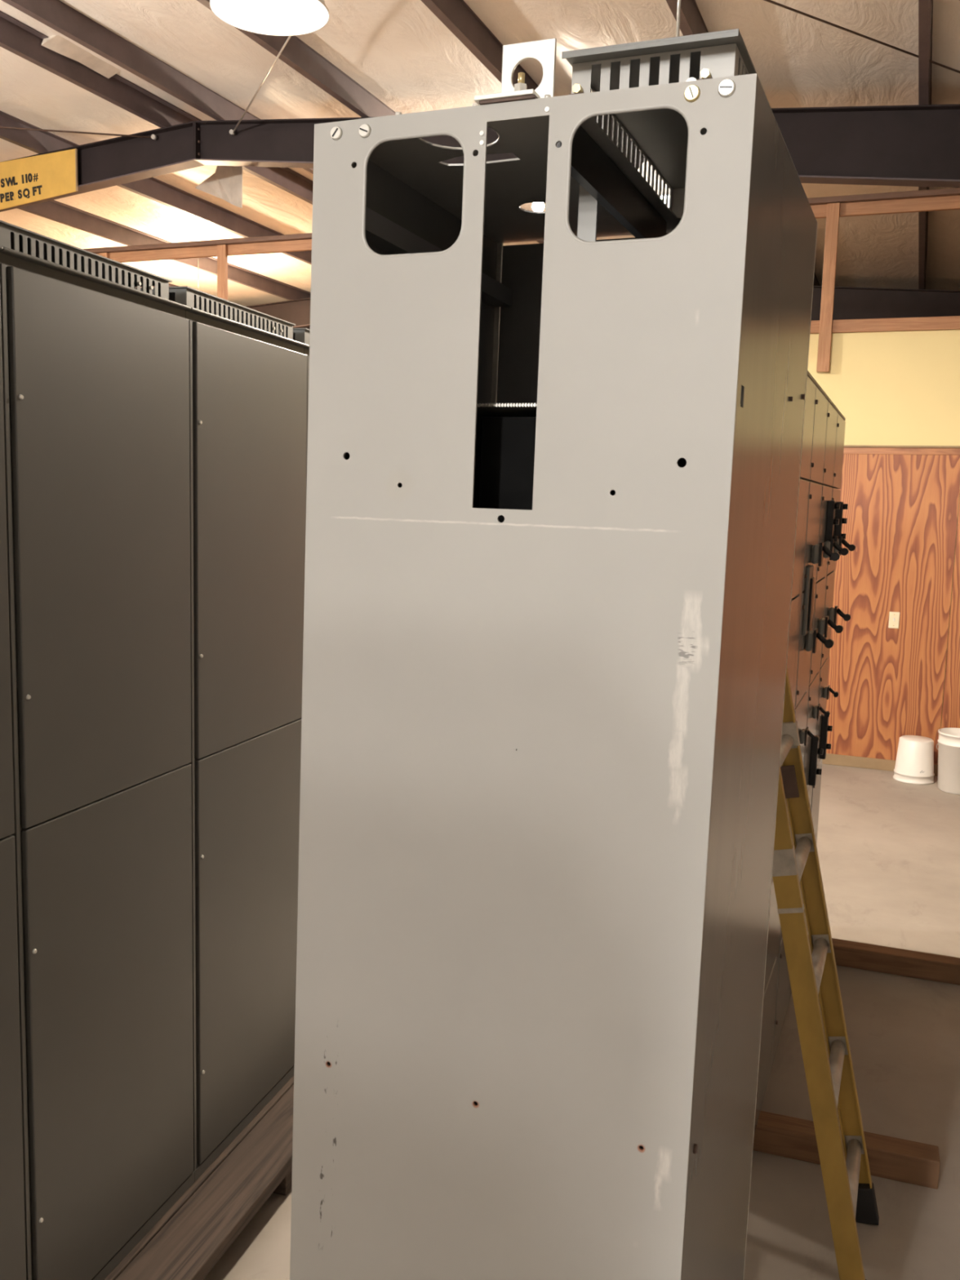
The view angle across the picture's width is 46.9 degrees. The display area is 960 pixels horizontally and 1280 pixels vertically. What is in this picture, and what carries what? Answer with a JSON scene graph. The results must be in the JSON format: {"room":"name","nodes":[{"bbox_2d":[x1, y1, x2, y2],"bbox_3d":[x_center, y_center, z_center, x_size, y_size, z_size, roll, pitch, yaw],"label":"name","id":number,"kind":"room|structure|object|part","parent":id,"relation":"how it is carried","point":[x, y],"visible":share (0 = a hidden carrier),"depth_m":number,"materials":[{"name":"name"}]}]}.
{"room":"electrical equipment warehouse","nodes":[
{"label":"electrical equipment warehouse","id":0,"kind":"room"},
{"bbox_2d":[0,0,959,306],"bbox_3d":[-4.218,-4.123,6.335,24.402,0.995,35.501,4,8,21],"label":"ceiling","id":1,"kind":"structure","parent":0,"point":[399,51],"depth_m":8.81,"materials":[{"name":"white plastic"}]},
{"bbox_2d":[41,35,120,78],"bbox_3d":[-3.209,-4.864,9.366,0.176,0.093,2.800,4,8,21],"label":"strip","id":2,"kind":"object","parent":1,"relation":"hanging from","point":[56,43],"visible":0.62,"depth_m":9.13,"materials":[{"name":"beige wood"}]},
{"bbox_2d":[197,257,198,289],"bbox_3d":[-4.004,-5.008,15.723,0.179,0.895,0.179,4,8,21],"label":"pendant lamp","id":3,"kind":"object","parent":1,"relation":"hanging from","point":[197,258],"visible":0.02,"depth_m":15.70,"materials":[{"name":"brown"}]},
{"bbox_2d":[195,165,242,208],"bbox_3d":[-2.673,-4.766,11.347,0.610,0.713,0.058,5,8,25],"label":"flap","id":4,"kind":"object","parent":1,"relation":"hanging from","point":[226,184],"visible":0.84,"depth_m":11.30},
{"bbox_2d":[208,0,329,35],"bbox_3d":[-0.735,-3.025,3.890,0.426,1.533,0.426,4,8,21],"label":"lamp","id":5,"kind":"object","parent":1,"relation":"hanging from","point":[266,17],"visible":1,"depth_m":4.14,"materials":[{"name":"glass"}]},
{"bbox_2d":[532,202,544,211],"bbox_3d":[0.593,-4.553,11.140,0.120,0.475,0.120,4,8,21],"label":"pendant lamp","id":6,"kind":"object","parent":1,"relation":"hanging from","point":[537,206],"visible":0.41,"depth_m":11.12,"materials":[{"name":"beige"}]},
{"bbox_2d":[637,0,680,206],"bbox_3d":[0.890,-2.856,4.943,0.426,1.872,0.426,4,8,21],"label":"lamp","id":7,"kind":"object","parent":1,"relation":"hanging from","point":[678,7],"visible":0.03,"depth_m":4.94,"materials":[{"name":"white plastic"}]},
{"bbox_2d":[204,764,959,1279],"bbox_3d":[-4.360,1.062,6.991,24.400,0.150,35.500,4,8,21],"label":"floor","id":8,"kind":"structure","parent":0,"point":[888,849],"depth_m":3.99,"materials":[{"name":"concrete"}]},
{"bbox_2d":[104,1075,293,1279],"bbox_3d":[-0.947,1.510,3.063,0.767,0.133,2.862,4,8,17],"label":"wooden beam","id":9,"kind":"structure","parent":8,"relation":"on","point":[194,1233],"depth_m":2.89,"materials":[{"name":"brown wood"}]},
{"bbox_2d":[0,245,26,1279],"bbox_3d":[-1.279,0.392,1.975,0.553,2.336,0.652,4,8,17],"label":"switchboard section","id":10,"kind":"object","parent":9,"relation":"on","point":[12,1224],"visible":1,"depth_m":2.21,"materials":[{"name":"grey metal"}]},
{"bbox_3d":[-1.008,-0.126,1.841,0.014,1.100,0.620,4,8,17],"label":"panel","id":11,"kind":"part","parent":10,"relation":"part of","materials":[{"name":"grey metal"}]},
{"bbox_3d":[-1.038,0.978,1.981,0.014,1.118,0.620,4,8,17],"label":"panel","id":12,"kind":"part","parent":10,"relation":"part of","materials":[{"name":"grey metal"}]},
{"bbox_2d":[0,220,195,1279],"bbox_3d":[-1.089,0.319,2.596,0.553,2.336,0.652,4,8,17],"label":"switchboard section","id":13,"kind":"object","parent":9,"relation":"on","point":[95,365],"visible":1,"depth_m":2.45,"materials":[{"name":"grey metal"}]},
{"bbox_3d":[-1.014,-0.832,2.409,0.412,0.003,0.587,4,8,17],"label":"vent lid","id":14,"kind":"part","parent":13,"relation":"part of","materials":[{"name":"metal"}]},
{"bbox_3d":[-1.059,-0.786,2.456,0.552,0.008,0.652,4,8,17],"label":"frame","id":15,"kind":"part","parent":13,"relation":"part of","materials":[{"name":"grey metal"}]},
{"bbox_3d":[-0.818,-0.199,2.462,0.014,1.100,0.620,4,8,17],"label":"panel","id":16,"kind":"part","parent":13,"relation":"part of","materials":[{"name":"grey metal"}]},
{"bbox_3d":[-0.848,0.905,2.601,0.014,1.118,0.620,4,8,17],"label":"panel","id":17,"kind":"part","parent":13,"relation":"part of","materials":[{"name":"grey metal"}]},
{"bbox_2d":[135,286,309,1181],"bbox_3d":[-0.899,0.245,3.216,0.553,2.336,0.652,4,8,17],"label":"switchboard section","id":18,"kind":"object","parent":9,"relation":"on","point":[248,382],"visible":0.46,"depth_m":3.07,"materials":[{"name":"grey metal"}]},
{"bbox_3d":[-0.824,-0.905,3.029,0.412,0.003,0.587,4,8,17],"label":"vent lid","id":19,"kind":"part","parent":18,"relation":"part of","materials":[{"name":"metal"}]},
{"bbox_3d":[-0.869,-0.859,3.076,0.552,0.008,0.652,4,8,17],"label":"frame","id":20,"kind":"part","parent":18,"relation":"part of","materials":[{"name":"grey metal"}]},
{"bbox_3d":[-0.658,0.831,3.222,0.014,1.118,0.620,4,8,17],"label":"panel","id":21,"kind":"part","parent":18,"relation":"part of","materials":[{"name":"grey metal"}]},
{"bbox_3d":[-0.627,-0.272,3.082,0.014,1.100,0.620,4,8,17],"label":"panel","id":22,"kind":"part","parent":18,"relation":"part of","materials":[{"name":"grey metal"}]},
{"bbox_2d":[266,328,310,492],"bbox_3d":[-0.709,0.172,3.837,0.553,2.336,0.652,4,8,17],"label":"switchboard section","id":23,"kind":"object","parent":9,"relation":"on","point":[300,335],"visible":0.04,"depth_m":3.33,"materials":[{"name":"grey metal"}]},
{"bbox_3d":[-0.633,-0.979,3.649,0.412,0.003,0.587,4,8,17],"label":"vent lid","id":24,"kind":"part","parent":23,"relation":"part of","materials":[{"name":"metal"}]},
{"bbox_2d":[0,103,959,212],"bbox_3d":[-2.690,-2.148,10.664,24.176,5.384,0.170,4,8,21],"label":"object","id":25,"kind":"structure","parent":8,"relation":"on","point":[891,145],"depth_m":8.45,"materials":[{"name":"black metal"}]},
{"bbox_2d":[0,148,78,209],"bbox_3d":[-4.745,-4.535,11.101,1.762,0.607,0.020,4,8,21],"label":"sign","id":26,"kind":"object","parent":25,"relation":"attached to","point":[25,180],"visible":1,"depth_m":10.94,"materials":[{"name":"yellow paint"}]},
{"bbox_2d":[0,126,157,140],"bbox_3d":[-4.637,-4.693,10.073,3.268,0.150,0.058,0,7,-14],"label":"rod","id":27,"kind":"object","parent":25,"relation":"attached to","point":[153,136],"visible":1,"depth_m":10.30,"materials":[{"name":"metal"}]},
{"bbox_2d":[0,111,311,264],"bbox_3d":[-5.861,-4.439,6.944,0.130,0.196,35.470,4,8,21],"label":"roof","id":28,"kind":"structure","parent":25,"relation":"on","point":[37,141],"depth_m":12.68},
{"bbox_2d":[0,10,313,204],"bbox_3d":[-4.498,-4.445,6.403,0.130,0.196,35.470,4,8,21],"label":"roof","id":29,"kind":"structure","parent":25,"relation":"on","point":[17,37],"depth_m":9.68,"materials":[{"name":"brown wood"}]},
{"bbox_2d":[1,0,313,173],"bbox_3d":[-3.921,-4.410,6.179,0.130,0.196,35.470,4,8,21],"label":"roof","id":30,"kind":"structure","parent":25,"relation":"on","point":[56,15],"depth_m":8.93,"materials":[{"name":"brown wood"}]},
{"bbox_2d":[17,200,311,300],"bbox_3d":[-7.253,-4.434,7.497,0.130,0.196,35.470,4,8,21],"label":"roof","id":31,"kind":"structure","parent":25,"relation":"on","point":[53,210],"depth_m":14.41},
{"bbox_3d":[-2.621,-4.647,10.348,0.028,0.320,0.170,4,8,21],"label":"splice plate","id":32,"kind":"part","parent":25,"relation":"part of","materials":[{"name":"black metal"}]},
{"bbox_2d":[135,283,310,328],"bbox_3d":[-8.652,-4.429,8.052,0.130,0.196,35.470,4,8,21],"label":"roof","id":33,"kind":"structure","parent":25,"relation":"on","point":[170,284],"depth_m":17.50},
{"bbox_2d":[229,35,291,135],"bbox_3d":[-1.536,-4.329,8.291,0.059,0.185,4.092,-1,8,-21],"label":"rod","id":34,"kind":"object","parent":25,"relation":"attached to","point":[233,132],"visible":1,"depth_m":8.81,"materials":[{"name":"metal"}]},
{"bbox_2d":[196,0,543,243],"bbox_3d":[-2.534,-4.192,5.654,0.130,0.196,35.470,4,8,21],"label":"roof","id":35,"kind":"structure","parent":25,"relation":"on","point":[296,54],"depth_m":8.88,"materials":[{"name":"brown wood"}]},
{"bbox_2d":[420,0,669,235],"bbox_3d":[-1.085,-3.963,5.106,0.130,0.196,35.470,4,8,21],"label":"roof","id":36,"kind":"structure","parent":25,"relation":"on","point":[456,15],"depth_m":7.76,"materials":[{"name":"brown wood"}]},
{"bbox_2d":[666,0,819,285],"bbox_3d":[0.349,-3.737,4.563,0.130,0.196,35.470,4,8,21],"label":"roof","id":37,"kind":"structure","parent":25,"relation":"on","point":[691,21],"depth_m":7.12,"materials":[{"name":"brown wood"}]},
{"bbox_2d":[918,0,933,289],"bbox_3d":[1.685,-3.527,4.058,0.130,0.196,35.470,4,8,21],"label":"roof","id":38,"kind":"structure","parent":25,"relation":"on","point":[925,6],"depth_m":7.58,"materials":[{"name":"brown wood"}]},
{"bbox_2d":[764,0,959,73],"bbox_3d":[1.136,-3.727,6.146,6.182,0.014,0.014,-3,9,-32],"label":"rod","id":39,"kind":"object","parent":38,"relation":"attached to","point":[768,1],"visible":1,"depth_m":6.90,"materials":[{"name":"black metal"}]},
{"bbox_2d":[244,285,959,328],"bbox_3d":[-0.051,-2.918,17.319,24.176,5.384,0.170,4,8,21],"label":"ceiling beam","id":40,"kind":"structure","parent":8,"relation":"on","point":[849,303],"depth_m":15.00,"materials":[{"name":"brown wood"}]},
{"bbox_2d":[771,381,839,1067],"bbox_3d":[0.923,0.280,3.909,0.590,2.286,0.504,4,8,21],"label":"control section","id":41,"kind":"object","parent":8,"relation":"on","point":[813,551],"visible":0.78,"depth_m":3.73,"materials":[{"name":"grey metal"}]},
{"bbox_3d":[1.062,1.163,3.897,0.016,0.329,0.383,4,8,21],"label":"door","id":42,"kind":"part","parent":41,"relation":"part of","materials":[{"name":"grey metal"}]},
{"bbox_3d":[1.072,0.823,3.854,0.016,0.344,0.383,4,8,21],"label":"door","id":43,"kind":"part","parent":41,"relation":"part of","materials":[{"name":"grey metal"}]},
{"bbox_3d":[1.083,0.426,3.804,0.016,0.444,0.383,4,8,21],"label":"door","id":44,"kind":"part","parent":41,"relation":"part of","materials":[{"name":"grey metal"}]},
{"bbox_3d":[1.094,0.015,3.752,0.016,0.374,0.383,4,8,21],"label":"door","id":45,"kind":"part","parent":41,"relation":"part of","materials":[{"name":"grey metal"}]},
{"bbox_3d":[1.175,0.375,4.032,0.014,1.864,0.100,4,8,21],"label":"wireway door","id":46,"kind":"part","parent":41,"relation":"part of","materials":[{"name":"grey metal"}]},
{"bbox_3d":[1.104,-0.350,3.705,0.016,0.349,0.383,4,8,21],"label":"door","id":47,"kind":"part","parent":41,"relation":"part of","materials":[{"name":"grey metal"}]},
{"bbox_3d":[1.149,0.335,3.824,0.046,0.055,0.060,4,8,21],"label":"operator lever","id":48,"kind":"part","parent":41,"relation":"part of","materials":[{"name":"black plastic"}]},
{"bbox_3d":[1.133,-0.679,3.715,0.016,0.291,0.492,4,8,21],"label":"door","id":49,"kind":"part","parent":41,"relation":"part of","materials":[{"name":"grey metal"}]},
{"bbox_3d":[1.170,0.005,3.766,0.066,0.079,0.060,4,8,21],"label":"operator lever","id":50,"kind":"part","parent":41,"relation":"part of","materials":[{"name":"black plastic"}]},
{"bbox_3d":[1.182,-0.289,3.739,0.066,0.079,0.060,4,8,21],"label":"operator lever","id":51,"kind":"part","parent":41,"relation":"part of","materials":[{"name":"black plastic"}]},
{"bbox_2d":[787,396,848,1006],"bbox_3d":[1.108,0.226,4.375,0.590,2.286,0.504,4,8,21],"label":"control section","id":52,"kind":"object","parent":8,"relation":"on","point":[827,521],"visible":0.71,"depth_m":4.22,"materials":[{"name":"grey metal"}]},
{"bbox_3d":[1.257,0.769,4.320,0.016,0.344,0.383,4,8,21],"label":"door","id":53,"kind":"part","parent":52,"relation":"part of","materials":[{"name":"grey metal"}]},
{"bbox_3d":[1.268,0.372,4.270,0.016,0.444,0.383,4,8,21],"label":"door","id":54,"kind":"part","parent":52,"relation":"part of","materials":[{"name":"grey metal"}]},
{"bbox_3d":[1.310,0.475,4.344,0.026,0.190,0.040,4,8,21],"label":"operator plate","id":55,"kind":"part","parent":52,"relation":"part of","materials":[{"name":"black plastic"}]},
{"bbox_3d":[1.279,-0.039,4.218,0.016,0.374,0.383,4,8,21],"label":"door","id":56,"kind":"part","parent":52,"relation":"part of","materials":[{"name":"grey metal"}]},
{"bbox_3d":[1.359,0.321,4.498,0.014,1.864,0.100,4,8,21],"label":"wireway door","id":57,"kind":"part","parent":52,"relation":"part of","materials":[{"name":"grey metal"}]},
{"bbox_3d":[1.289,-0.404,4.172,0.016,0.349,0.383,4,8,21],"label":"door","id":58,"kind":"part","parent":52,"relation":"part of","materials":[{"name":"grey metal"}]},
{"bbox_3d":[1.333,0.281,4.290,0.046,0.055,0.060,4,8,21],"label":"operator lever","id":59,"kind":"part","parent":52,"relation":"part of","materials":[{"name":"black plastic"}]},
{"bbox_3d":[1.318,-0.733,4.181,0.016,0.291,0.492,4,8,21],"label":"door","id":60,"kind":"part","parent":52,"relation":"part of","materials":[{"name":"grey metal"}]},
{"bbox_3d":[1.343,-0.449,4.245,0.026,0.170,0.040,4,8,21],"label":"operator plate","id":61,"kind":"part","parent":52,"relation":"part of","materials":[{"name":"black plastic"}]},
{"bbox_3d":[1.355,-0.049,4.233,0.066,0.079,0.060,4,8,21],"label":"operator lever","id":62,"kind":"part","parent":52,"relation":"part of","materials":[{"name":"black plastic"}]},
{"bbox_3d":[1.367,-0.343,4.205,0.066,0.079,0.060,4,8,21],"label":"operator lever","id":63,"kind":"part","parent":52,"relation":"part of","materials":[{"name":"black plastic"}]},
{"bbox_2d":[772,668,879,1279],"bbox_3d":[0.561,0.681,2.967,1.075,1.885,0.490,4,8,21],"label":"step ladder","id":64,"kind":"object","parent":8,"relation":"on","point":[849,1188],"visible":0.54,"depth_m":2.69,"materials":[{"name":"plastic"}]},
{"bbox_3d":[0.897,0.560,3.055,0.056,0.060,0.004,4,8,21],"label":"rung plate","id":65,"kind":"part","parent":64,"relation":"part of","materials":[{"name":"silver metal"}]},
{"bbox_3d":[0.948,0.843,3.068,0.056,0.060,0.004,4,8,21],"label":"rung plate","id":66,"kind":"part","parent":64,"relation":"part of","materials":[{"name":"silver metal"}]},
{"bbox_3d":[0.999,1.130,3.081,0.056,0.060,0.004,4,8,21],"label":"rung plate","id":67,"kind":"part","parent":64,"relation":"part of","materials":[{"name":"silver metal"}]},
{"bbox_3d":[1.048,1.412,3.094,0.056,0.060,0.004,4,8,21],"label":"rung plate","id":68,"kind":"part","parent":64,"relation":"part of","materials":[{"name":"silver metal"}]},
{"bbox_2d":[752,1111,940,1189],"bbox_3d":[0.824,1.530,3.473,1.140,0.088,0.090,4,8,19],"label":"timber skid","id":69,"kind":"object","parent":8,"relation":"on","point":[917,1163],"visible":0.44,"depth_m":3.34,"materials":[{"name":"brown wood"}]},
{"bbox_2d":[753,370,815,1136],"bbox_3d":[0.698,0.331,3.458,0.505,2.286,0.504,4,8,21],"label":"control section","id":70,"kind":"object","parent":69,"relation":"on","point":[774,927],"visible":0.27,"depth_m":3.40,"materials":[{"name":"grey metal"}]},
{"bbox_3d":[0.877,1.217,3.431,0.016,0.329,0.383,4,8,21],"label":"door","id":71,"kind":"part","parent":70,"relation":"part of","materials":[{"name":"grey metal"}]},
{"bbox_3d":[0.887,0.877,3.388,0.016,0.344,0.383,4,8,21],"label":"door","id":72,"kind":"part","parent":70,"relation":"part of","materials":[{"name":"grey metal"}]},
{"bbox_3d":[0.990,0.429,3.566,0.014,1.864,0.100,4,8,21],"label":"wireway door","id":73,"kind":"part","parent":70,"relation":"part of","materials":[{"name":"grey metal"}]},
{"bbox_3d":[0.909,0.069,3.285,0.016,0.374,0.383,4,8,21],"label":"door","id":74,"kind":"part","parent":70,"relation":"part of","materials":[{"name":"grey metal"}]},
{"bbox_3d":[0.919,-0.296,3.239,0.016,0.349,0.383,4,8,21],"label":"door","id":75,"kind":"part","parent":70,"relation":"part of","materials":[{"name":"grey metal"}]},
{"bbox_3d":[0.948,-0.625,3.249,0.016,0.291,0.492,4,8,21],"label":"door","id":76,"kind":"part","parent":70,"relation":"part of","materials":[{"name":"grey metal"}]},
{"bbox_2d":[808,935,959,985],"bbox_3d":[1.515,1.370,4.891,1.140,0.088,0.090,4,8,20],"label":"timber skid","id":77,"kind":"object","parent":8,"relation":"on","point":[879,958],"visible":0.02,"depth_m":4.75,"materials":[{"name":"brown wood"}]},
{"bbox_2d":[804,408,855,932],"bbox_3d":[1.292,0.172,4.842,0.590,2.286,0.504,4,8,21],"label":"control section","id":78,"kind":"object","parent":77,"relation":"on","point":[822,727],"visible":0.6,"depth_m":4.70,"materials":[{"name":"grey metal"}]},
{"bbox_3d":[1.442,0.715,4.787,0.016,0.344,0.383,4,8,21],"label":"door","id":79,"kind":"part","parent":78,"relation":"part of","materials":[{"name":"grey metal"}]},
{"bbox_3d":[1.452,0.319,4.736,0.016,0.444,0.383,4,8,21],"label":"door","id":80,"kind":"part","parent":78,"relation":"part of","materials":[{"name":"grey metal"}]},
{"bbox_3d":[1.495,0.421,4.810,0.026,0.190,0.040,4,8,21],"label":"operator plate","id":81,"kind":"part","parent":78,"relation":"part of","materials":[{"name":"black plastic"}]},
{"bbox_3d":[1.464,-0.093,4.684,0.016,0.374,0.383,4,8,21],"label":"door","id":82,"kind":"part","parent":78,"relation":"part of","materials":[{"name":"grey metal"}]},
{"bbox_3d":[1.544,0.267,4.965,0.014,1.864,0.100,4,8,21],"label":"wireway door","id":83,"kind":"part","parent":78,"relation":"part of","materials":[{"name":"grey metal"}]},
{"bbox_3d":[1.518,0.227,4.757,0.046,0.055,0.060,4,8,21],"label":"operator lever","id":84,"kind":"part","parent":78,"relation":"part of","materials":[{"name":"black plastic"}]},
{"bbox_3d":[1.474,-0.458,4.638,0.016,0.349,0.383,4,8,21],"label":"door","id":85,"kind":"part","parent":78,"relation":"part of","materials":[{"name":"grey metal"}]},
{"bbox_3d":[1.503,-0.787,4.647,0.016,0.291,0.492,4,8,21],"label":"door","id":86,"kind":"part","parent":78,"relation":"part of","materials":[{"name":"grey metal"}]},
{"bbox_3d":[1.528,-0.503,4.712,0.026,0.170,0.040,4,8,21],"label":"operator plate","id":87,"kind":"part","parent":78,"relation":"part of","materials":[{"name":"black plastic"}]},
{"bbox_3d":[1.540,-0.103,4.699,0.066,0.079,0.060,4,8,21],"label":"operator lever","id":88,"kind":"part","parent":78,"relation":"part of","materials":[{"name":"black plastic"}]},
{"bbox_3d":[1.552,-0.397,4.671,0.066,0.079,0.060,4,8,21],"label":"operator lever","id":89,"kind":"part","parent":78,"relation":"part of","materials":[{"name":"black plastic"}]},
{"bbox_2d":[893,735,934,784],"bbox_3d":[3.224,0.883,8.199,0.286,0.315,0.286,4,8,21],"label":"plastic bucket","id":90,"kind":"object","parent":8,"relation":"on","point":[914,762],"visible":1,"depth_m":8.10,"materials":[{"name":"white plastic"}]},
{"bbox_2d":[936,727,959,795],"bbox_3d":[3.436,0.870,7.915,0.330,0.425,0.330,4,8,21],"label":"plastic bucket","id":91,"kind":"object","parent":8,"relation":"on","point":[948,740],"visible":1,"depth_m":7.83,"materials":[{"name":"plastic"}]},
{"bbox_3d":[-0.015,1.739,1.536,0.600,0.113,0.090,4,8,21],"label":"bearer","id":92,"kind":"object","parent":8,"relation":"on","visible":0},
{"bbox_2d":[289,28,817,1279],"bbox_3d":[0.108,0.495,1.576,0.511,2.353,0.577,5,7,22],"label":"tall cabinet","id":93,"kind":"object","parent":92,"relation":"on","point":[553,485],"visible":1,"depth_m":1.28,"materials":[{"name":"grey metal"}]},
{"bbox_3d":[-0.126,0.509,1.677,0.004,2.285,0.563,5,7,22],"label":"panel","id":94,"kind":"part","parent":93,"relation":"part of","materials":[{"name":"grey metal"}]},
{"bbox_2d":[475,404,537,438],"bbox_3d":[0.146,-0.292,1.508,0.501,0.002,0.517,5,7,22],"label":"shelf","id":95,"kind":"object","parent":93,"relation":"attached to","point":[496,411],"depth_m":1.36,"materials":[{"name":"black metal"}]},
{"bbox_3d":[0.056,-0.190,1.296,0.120,0.140,0.002,5,7,22],"label":"plate","id":96,"kind":"part","parent":93,"relation":"part of","materials":[{"name":"grey metal"}]},
{"bbox_3d":[0.150,-0.606,1.455,0.501,0.004,0.563,5,7,22],"label":"panel","id":97,"kind":"part","parent":93,"relation":"part of","materials":[{"name":"grey metal"}]},
{"bbox_3d":[0.216,0.506,1.843,0.483,2.280,0.007,5,7,22],"label":"panel","id":98,"kind":"part","parent":93,"relation":"part of","materials":[{"name":"grey metal"}]},
{"bbox_2d":[561,28,800,216],"bbox_3d":[0.271,-0.616,1.376,0.196,0.055,0.519,4,8,21],"label":"vent hood","id":99,"kind":"object","parent":93,"relation":"attached to","point":[713,66],"depth_m":1.18,"materials":[{"name":"metal"}]},
{"bbox_3d":[0.339,0.548,1.485,0.003,2.286,0.563,5,7,22],"label":"panel","id":100,"kind":"part","parent":93,"relation":"part of","materials":[{"name":"grey metal"}]},
{"bbox_2d":[807,329,959,764],"bbox_3d":[-0.125,-0.890,9.625,18.700,3.290,0.115,4,8,21],"label":"wall","id":101,"kind":"structure","parent":0,"point":[902,513],"depth_m":8.29,"materials":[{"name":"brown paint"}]},
{"bbox_2d":[822,753,937,776],"bbox_3d":[-0.189,0.706,9.775,18.700,0.085,0.027,4,8,21],"label":"baseboard","id":102,"kind":"structure","parent":101,"relation":"attached to","point":[830,759],"depth_m":8.54,"materials":[{"name":"brown wood"}]},
{"bbox_2d":[888,611,899,628],"bbox_3d":[3.125,-0.150,8.350,0.074,0.124,0.018,4,8,21],"label":"switch plate","id":103,"kind":"object","parent":101,"relation":"attached to","point":[894,617],"visible":1,"depth_m":8.35,"materials":[{"name":"white plastic"}]},
{"bbox_2d":[843,447,959,455],"bbox_3d":[-0.123,-1.653,9.480,18.700,0.051,0.019,4,8,21],"label":"trim","id":104,"kind":"structure","parent":101,"relation":"attached to","point":[879,451],"depth_m":8.21,"materials":[{"name":"brown wood"}]},
{"bbox_2d":[844,444,959,448],"bbox_3d":[-0.125,-1.685,9.467,18.700,0.014,0.037,4,8,21],"label":"trim","id":105,"kind":"structure","parent":101,"relation":"attached to","point":[845,446],"depth_m":8.19,"materials":[{"name":"brown wood"}]},
{"bbox_3d":[1.207,-2.919,12.659,18.700,0.044,7.092,4,8,21],"label":"floor","id":106,"kind":"structure","parent":0,"visible":0},
{"bbox_2d":[83,187,959,372],"bbox_3d":[-0.254,-2.865,9.386,18.350,1.262,0.130,4,8,21],"label":"guard rail","id":107,"kind":"object","parent":106,"relation":"attached to","point":[831,208],"visible":0.31,"depth_m":8.23,"materials":[{"name":"brown wood"}]},
{"bbox_3d":[-3.604,-3.093,10.643,0.090,1.215,0.038,4,8,21],"label":"post","id":108,"kind":"part","parent":107,"relation":"part of","materials":[{"name":"brown wood"}]},
{"bbox_3d":[-2.365,-2.998,10.162,0.090,1.215,0.038,4,8,21],"label":"post","id":109,"kind":"part","parent":107,"relation":"part of","materials":[{"name":"brown wood"}]},
{"bbox_3d":[-0.241,-3.405,9.315,18.350,0.090,0.038,4,8,21],"label":"rail","id":110,"kind":"part","parent":107,"relation":"part of","materials":[{"name":"brown wood"}]},
{"bbox_3d":[2.594,-2.618,8.239,0.090,1.215,0.038,4,8,21],"label":"post","id":111,"kind":"part","parent":107,"relation":"part of","materials":[{"name":"brown wood"}]},
{"bbox_3d":[-0.264,-2.572,9.419,18.350,0.092,0.035,4,8,21],"label":"rail","id":112,"kind":"part","parent":107,"relation":"part of","materials":[{"name":"brown wood"}]}
]}

